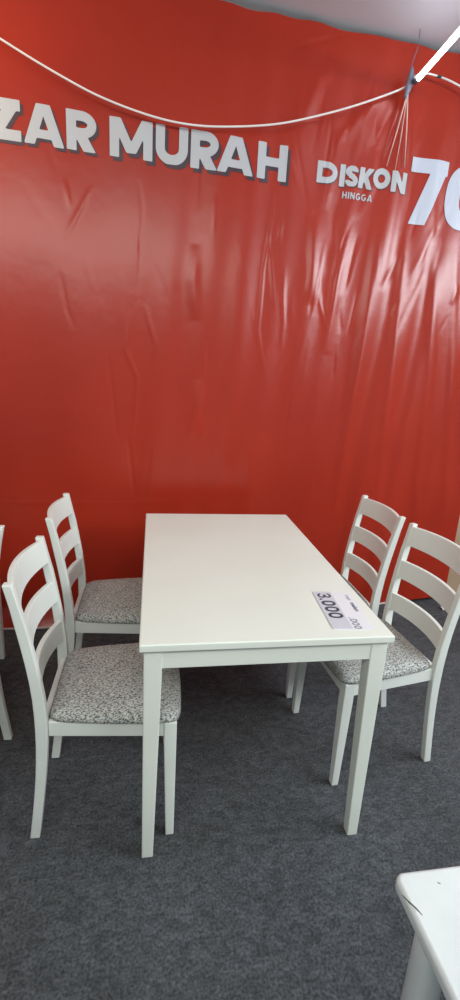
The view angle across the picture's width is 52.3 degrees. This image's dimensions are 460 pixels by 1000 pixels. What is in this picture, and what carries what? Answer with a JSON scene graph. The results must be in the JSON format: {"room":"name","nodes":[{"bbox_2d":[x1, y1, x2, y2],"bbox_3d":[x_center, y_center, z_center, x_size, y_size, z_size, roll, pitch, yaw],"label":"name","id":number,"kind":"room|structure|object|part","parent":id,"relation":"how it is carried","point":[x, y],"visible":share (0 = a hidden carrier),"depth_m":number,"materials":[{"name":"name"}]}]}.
{"room":"store","nodes":[
{"label":"store","id":0,"kind":"room"},
{"bbox_2d":[0,597,459,999],"bbox_3d":[0.150,1.399,0.632,7.000,0.100,8.200,1,15,-9],"label":"floor","id":1,"kind":"structure","parent":0,"point":[259,889],"depth_m":1.49,"materials":[{"name":"carpet"}]},
{"bbox_2d":[0,591,5,658],"bbox_3d":[-1.313,0.421,2.027,0.510,0.884,0.414,1,15,-9],"label":"dining chair","id":2,"kind":"object","parent":1,"relation":"on","point":[2,643],"visible":1,"depth_m":2.32,"materials":[{"name":"white paint"}]},
{"bbox_2d":[0,525,12,739],"bbox_3d":[-1.030,0.563,1.567,0.510,0.884,0.414,1,15,-9],"label":"dining chair","id":3,"kind":"object","parent":1,"relation":"on","point":[5,725],"visible":1,"depth_m":1.83,"materials":[{"name":"white paint"}]},
{"bbox_2d":[2,536,180,838],"bbox_3d":[-0.422,0.601,1.560,0.510,0.884,0.414,1,15,-9],"label":"dining chair","id":4,"kind":"object","parent":1,"relation":"on","point":[98,690],"visible":0.88,"depth_m":1.45,"materials":[{"name":"white paint"}]},
{"bbox_3d":[-0.580,0.644,1.367,0.092,0.884,0.046,1,15,-9],"label":"post","id":5,"kind":"part","parent":4,"relation":"part of","materials":[{"name":"white paint"}]},
{"bbox_3d":[-0.621,0.219,1.420,0.062,0.083,0.338,1,15,-9],"label":"rail","id":6,"kind":"part","parent":4,"relation":"part of","materials":[{"name":"white paint"}]},
{"bbox_3d":[-0.602,0.361,1.463,0.056,0.076,0.331,1,15,-9],"label":"rail","id":7,"kind":"part","parent":4,"relation":"part of","materials":[{"name":"white paint"}]},
{"bbox_3d":[-0.591,0.504,1.505,0.051,0.075,0.323,1,15,-9],"label":"rail","id":8,"kind":"part","parent":4,"relation":"part of","materials":[{"name":"white paint"}]},
{"bbox_3d":[-0.633,0.552,1.692,0.092,0.884,0.046,1,15,-9],"label":"post","id":9,"kind":"part","parent":4,"relation":"part of","materials":[{"name":"white paint"}]},
{"bbox_3d":[-0.576,0.631,1.544,0.018,0.049,0.300,1,15,-9],"label":"seat rail","id":10,"kind":"part","parent":4,"relation":"part of","materials":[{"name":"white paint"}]},
{"bbox_3d":[-0.368,0.681,1.405,0.343,0.049,0.020,2,15,-4],"label":"seat rail","id":11,"kind":"part","parent":4,"relation":"part of","materials":[{"name":"white paint"}]},
{"bbox_2d":[50,643,180,723],"bbox_3d":[-0.366,0.588,1.566,0.398,0.046,0.414,1,15,-9],"label":"seat cushion","id":12,"kind":"object","parent":4,"relation":"on","point":[98,684],"depth_m":1.48,"materials":[{"name":"fabric"}]},
{"bbox_3d":[-0.193,0.871,1.477,0.038,0.434,0.038,1,15,-9],"label":"leg","id":13,"kind":"part","parent":4,"relation":"part of","materials":[{"name":"white paint"}]},
{"bbox_2d":[45,493,142,652],"bbox_3d":[-0.522,0.448,2.100,0.510,0.884,0.414,1,15,-9],"label":"dining chair","id":14,"kind":"object","parent":1,"relation":"on","point":[108,605],"visible":0.73,"depth_m":1.98,"materials":[{"name":"white paint"}]},
{"bbox_3d":[-0.721,0.066,1.960,0.062,0.083,0.338,1,15,-9],"label":"rail","id":15,"kind":"part","parent":14,"relation":"part of","materials":[{"name":"white paint"}]},
{"bbox_3d":[-0.680,0.491,1.907,0.092,0.884,0.046,1,15,-9],"label":"post","id":16,"kind":"part","parent":14,"relation":"part of","materials":[{"name":"white paint"}]},
{"bbox_3d":[-0.702,0.208,2.003,0.056,0.076,0.331,1,15,-9],"label":"rail","id":17,"kind":"part","parent":14,"relation":"part of","materials":[{"name":"white paint"}]},
{"bbox_3d":[-0.733,0.399,2.232,0.092,0.884,0.046,1,15,-9],"label":"post","id":18,"kind":"part","parent":14,"relation":"part of","materials":[{"name":"white paint"}]},
{"bbox_3d":[-0.691,0.350,2.045,0.051,0.075,0.323,1,15,-9],"label":"rail","id":19,"kind":"part","parent":14,"relation":"part of","materials":[{"name":"white paint"}]},
{"bbox_3d":[-0.676,0.478,2.084,0.018,0.049,0.300,1,15,-9],"label":"seat rail","id":20,"kind":"part","parent":14,"relation":"part of","materials":[{"name":"white paint"}]},
{"bbox_3d":[-0.468,0.528,1.945,0.343,0.049,0.020,2,15,-4],"label":"seat rail","id":21,"kind":"part","parent":14,"relation":"part of","materials":[{"name":"white paint"}]},
{"bbox_2d":[76,578,142,623],"bbox_3d":[-0.466,0.435,2.106,0.398,0.046,0.414,1,15,-9],"label":"seat cushion","id":22,"kind":"object","parent":14,"relation":"on","point":[108,601],"depth_m":2.02,"materials":[{"name":"fabric"}]},
{"bbox_2d":[139,513,394,857],"bbox_3d":[0.007,0.591,1.946,0.726,0.750,1.176,1,15,-9],"label":"dining table","id":23,"kind":"object","parent":1,"relation":"on","point":[218,589],"visible":1,"depth_m":1.47,"materials":[{"name":"white paint"}]},
{"bbox_3d":[-0.230,0.746,1.371,0.050,0.726,0.050,1,15,-9],"label":"leg","id":24,"kind":"part","parent":23,"relation":"part of","materials":[{"name":"white paint"}]},
{"bbox_2d":[312,591,374,629],"bbox_3d":[0.354,0.346,1.484,0.128,0.002,0.242,2,15,-6],"label":"price label","id":25,"kind":"object","parent":23,"relation":"on","point":[341,610],"visible":1,"depth_m":1.47,"materials":[{"name":"white paper"}]},
{"bbox_3d":[0.321,0.344,1.482,0.062,0.001,0.238,2,15,-6],"label":"grey panel","id":26,"kind":"part","parent":25,"relation":"part of","materials":[{"name":"grey paper"}]},
{"bbox_3d":[0.413,0.754,1.478,0.050,0.726,0.050,1,15,-9],"label":"leg","id":27,"kind":"part","parent":23,"relation":"part of","materials":[{"name":"white paint"}]},
{"bbox_2d":[285,495,405,697],"bbox_3d":[0.485,0.449,2.312,0.510,0.884,0.414,0,16,-11],"label":"dining chair","id":28,"kind":"object","parent":1,"relation":"on","point":[375,510],"visible":0.44,"depth_m":2.25,"materials":[{"name":"white paint"}]},
{"bbox_3d":[0.293,0.714,2.155,0.038,0.434,0.038,0,16,-11],"label":"leg","id":29,"kind":"part","parent":28,"relation":"part of","materials":[{"name":"white paint"}]},
{"bbox_3d":[0.640,0.405,2.508,0.092,0.884,0.046,0,16,-11],"label":"post","id":30,"kind":"part","parent":28,"relation":"part of","materials":[{"name":"white paint"}]},
{"bbox_3d":[0.665,0.355,2.319,0.051,0.075,0.323,0,16,-11],"label":"rail","id":31,"kind":"part","parent":28,"relation":"part of","materials":[{"name":"white paint"}]},
{"bbox_3d":[0.693,0.214,2.284,0.056,0.076,0.331,0,16,-11],"label":"rail","id":32,"kind":"part","parent":28,"relation":"part of","materials":[{"name":"white paint"}]},
{"bbox_3d":[0.728,0.072,2.250,0.062,0.083,0.338,0,16,-11],"label":"rail","id":33,"kind":"part","parent":28,"relation":"part of","materials":[{"name":"white paint"}]},
{"bbox_3d":[0.699,0.496,2.185,0.092,0.884,0.046,0,16,-11],"label":"post","id":34,"kind":"part","parent":28,"relation":"part of","materials":[{"name":"white paint"}]},
{"bbox_2d":[292,523,459,785],"bbox_3d":[0.580,0.576,1.867,0.510,0.884,0.414,-1,16,-14],"label":"dining chair","id":35,"kind":"object","parent":1,"relation":"on","point":[404,664],"visible":0.66,"depth_m":1.77,"materials":[{"name":"white paint"}]},
{"bbox_3d":[0.313,0.745,2.047,0.038,0.434,0.038,-1,16,-14],"label":"leg","id":36,"kind":"part","parent":35,"relation":"part of","materials":[{"name":"white paint"}]},
{"bbox_3d":[0.362,0.611,1.821,0.018,0.049,0.352,-1,16,-14],"label":"seat rail","id":37,"kind":"part","parent":35,"relation":"part of","materials":[{"name":"white paint"}]},
{"bbox_3d":[0.402,0.845,1.698,0.038,0.434,0.038,-1,16,-14],"label":"leg","id":38,"kind":"part","parent":35,"relation":"part of","materials":[{"name":"white paint"}]},
{"bbox_2d":[323,618,429,684],"bbox_3d":[0.526,0.563,1.849,0.398,0.046,0.414,-1,16,-14],"label":"seat cushion","id":39,"kind":"object","parent":35,"relation":"on","point":[403,660],"depth_m":1.71,"materials":[{"name":"fabric"}]},
{"bbox_3d":[0.592,0.656,1.703,0.343,0.049,0.020,-2,16,-19],"label":"seat rail","id":40,"kind":"part","parent":35,"relation":"part of","materials":[{"name":"white paint"}]},
{"bbox_3d":[0.720,0.528,2.072,0.092,0.884,0.046,-1,16,-14],"label":"post","id":41,"kind":"part","parent":35,"relation":"part of","materials":[{"name":"white paint"}]},
{"bbox_3d":[0.757,0.479,1.885,0.051,0.075,0.323,-1,16,-14],"label":"rail","id":42,"kind":"part","parent":35,"relation":"part of","materials":[{"name":"white paint"}]},
{"bbox_3d":[0.785,0.337,1.851,0.056,0.076,0.331,-1,16,-14],"label":"rail","id":43,"kind":"part","parent":35,"relation":"part of","materials":[{"name":"white paint"}]},
{"bbox_3d":[0.819,0.195,1.819,0.062,0.083,0.338,-1,16,-14],"label":"rail","id":44,"kind":"part","parent":35,"relation":"part of","materials":[{"name":"white paint"}]},
{"bbox_3d":[0.802,0.620,1.754,0.092,0.884,0.046,-1,16,-14],"label":"post","id":45,"kind":"part","parent":35,"relation":"part of","materials":[{"name":"white paint"}]},
{"bbox_2d":[395,866,459,999],"bbox_3d":[0.685,1.082,0.289,0.750,0.751,1.200,1,15,-9],"label":"dining table","id":46,"kind":"object","parent":1,"relation":"on","point":[430,899],"visible":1,"depth_m":0.66,"materials":[{"name":"white paint"}]},
{"bbox_3d":[0.278,0.942,0.763,0.046,0.726,0.046,1,15,-9],"label":"leg","id":47,"kind":"part","parent":46,"relation":"part of","materials":[{"name":"white paint"}]},
{"bbox_2d":[222,0,459,53],"bbox_3d":[0.331,-1.660,-0.203,7.000,0.098,8.200,1,15,-9],"label":"ceiling","id":48,"kind":"structure","parent":0,"point":[400,20],"depth_m":2.16,"materials":[{"name":"paint"}]},
{"bbox_2d":[0,0,459,629],"bbox_3d":[-0.270,-0.758,2.430,3.810,3.054,0.075,0,16,-13],"label":"banner","id":49,"kind":"object","parent":48,"relation":"hanging from","point":[265,320],"visible":0.83,"depth_m":2.41,"materials":[{"name":"red plastic"}]},
{"bbox_2d":[0,38,459,169],"bbox_3d":[-0.199,-1.920,2.102,3.738,0.460,0.037,0,16,-13],"label":"cord","id":50,"kind":"object","parent":49,"relation":"attached to","point":[1,39],"visible":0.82,"depth_m":2.21,"materials":[{"name":"white plastic"}]},
{"bbox_2d":[404,27,459,98],"bbox_3d":[0.973,-1.935,1.665,0.058,0.283,1.259,1,15,-8],"label":"lamp","id":51,"kind":"object","parent":48,"relation":"hanging from","point":[410,81],"visible":1,"depth_m":2.18,"materials":[{"name":"white"}]},
{"bbox_2d":[447,517,459,591],"bbox_3d":[-0.182,-0.803,2.585,6.850,3.077,0.100,0,16,-13],"label":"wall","id":52,"kind":"structure","parent":0,"point":[453,580],"depth_m":3.31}
]}

